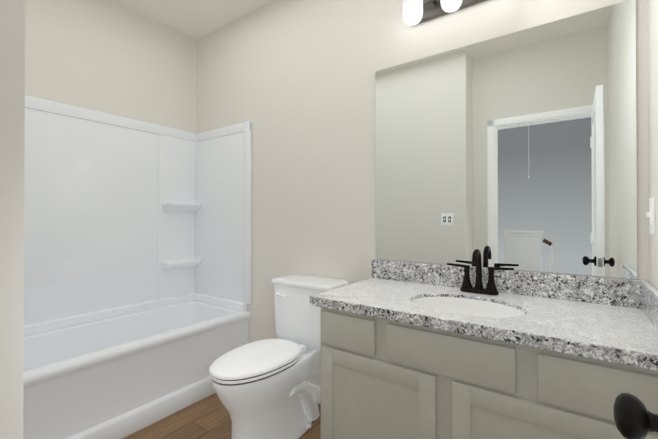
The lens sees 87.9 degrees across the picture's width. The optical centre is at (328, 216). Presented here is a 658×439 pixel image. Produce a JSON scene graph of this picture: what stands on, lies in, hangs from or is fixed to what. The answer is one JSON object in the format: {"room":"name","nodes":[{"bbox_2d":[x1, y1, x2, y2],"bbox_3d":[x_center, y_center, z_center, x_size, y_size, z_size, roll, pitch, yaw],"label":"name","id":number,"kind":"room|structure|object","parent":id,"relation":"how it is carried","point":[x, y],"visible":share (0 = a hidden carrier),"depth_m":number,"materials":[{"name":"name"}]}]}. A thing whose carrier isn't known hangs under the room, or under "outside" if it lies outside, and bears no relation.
{"room":"bathroom","nodes":[
{"label":"bathroom","id":0,"kind":"room"},
{"bbox_2d":[0,0,24,438],"bbox_3d":[-1.420,-0.183,1.014,1.873,2.740,0.369,0,0,36],"label":"wall","id":1,"kind":"structure","parent":0,"point":[12,82],"depth_m":0.60,"materials":[{"name":"white paint"}]},
{"bbox_2d":[25,0,195,132],"bbox_3d":[-1.774,-0.176,2.230,0.120,2.740,1.934,0,0,36],"label":"wall","id":2,"kind":"structure","parent":0,"point":[110,57],"depth_m":2.43,"materials":[{"name":"white paint"}]},
{"bbox_2d":[112,0,272,39],"bbox_3d":[-0.895,-1.579,0.864,3.148,0.050,3.384,0,0,36],"label":"ceiling","id":3,"kind":"structure","parent":0,"point":[196,19],"depth_m":2.57,"materials":[{"name":"beige paint"}]},
{"bbox_2d":[122,393,320,438],"bbox_3d":[-0.895,1.211,0.849,3.148,0.050,3.384,0,0,36],"label":"floor","id":4,"kind":"structure","parent":0,"point":[208,417],"depth_m":1.95,"materials":[{"name":"brown wood"}]},
{"bbox_2d":[23,95,251,438],"bbox_3d":[-1.321,0.236,2.131,0.720,1.915,1.557,0,0,36],"label":"bathtub","id":5,"kind":"object","parent":4,"relation":"on","point":[137,268],"visible":0.75,"depth_m":2.31,"materials":[{"name":"white plastic"}]},
{"bbox_2d":[209,274,348,438],"bbox_3d":[-0.286,0.787,1.849,0.466,0.809,0.787,0,0,36],"label":"toilet","id":6,"kind":"object","parent":4,"relation":"on","point":[263,389],"visible":0.94,"depth_m":1.76,"materials":[{"name":"ceramic"}]},
{"bbox_2d":[307,382,320,403],"bbox_3d":[-0.167,1.141,2.252,1.027,0.105,0.014,0,0,36],"label":"baseboard","id":7,"kind":"structure","parent":4,"relation":"on","point":[316,391],"depth_m":2.17,"materials":[{"name":"white wood"}]},
{"bbox_2d":[310,259,657,438],"bbox_3d":[0.556,0.716,1.384,1.161,0.946,0.579,0,0,36],"label":"bathroom vanity","id":8,"kind":"object","parent":4,"relation":"on","point":[411,350],"visible":1,"depth_m":1.19,"materials":[{"name":"stone"}]},
{"bbox_2d":[447,249,513,294],"bbox_3d":[0.664,0.247,1.530,0.284,0.201,0.122,0,0,36],"label":"faucet","id":9,"kind":"object","parent":8,"relation":"on","point":[489,289],"visible":1,"depth_m":1.54,"materials":[{"name":"brown metal"}]},
{"bbox_2d":[196,0,647,386],"bbox_3d":[0.053,-0.177,2.180,3.148,2.740,0.128,0,0,36],"label":"wall","id":10,"kind":"structure","parent":0,"point":[517,150],"depth_m":1.75,"materials":[{"name":"beige paint"}]},
{"bbox_2d":[418,0,450,23],"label":"sconce","id":11,"kind":"object","parent":10,"relation":"attached to","point":[432,9],"depth_m":1.74,"materials":[{"name":"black metal"}]},
{"bbox_2d":[456,0,485,10],"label":"sconce","id":12,"kind":"object","parent":10,"relation":"attached to","point":[465,3],"depth_m":1.64,"materials":[{"name":"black metal"}]},
{"bbox_2d":[613,393,657,438],"bbox_3d":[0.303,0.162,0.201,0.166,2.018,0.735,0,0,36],"label":"doorknob set","id":13,"kind":"object","parent":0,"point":[634,418],"depth_m":0.47,"materials":[{"name":"black metal"}]},
{"bbox_2d":[647,0,657,289],"bbox_3d":[0.688,-0.186,0.466,0.120,2.740,1.934,0,0,36],"label":"wall","id":14,"kind":"structure","parent":0,"point":[652,53],"depth_m":1.20,"materials":[{"name":"white paint"}]},
{"bbox_2d":[646,197,654,233],"bbox_3d":[1.134,-0.002,1.207,0.018,0.128,0.076,0,0,36],"label":"switch plate","id":15,"kind":"object","parent":14,"relation":"attached to","point":[650,214],"visible":1,"depth_m":1.19,"materials":[{"name":"white plastic"}]}
]}

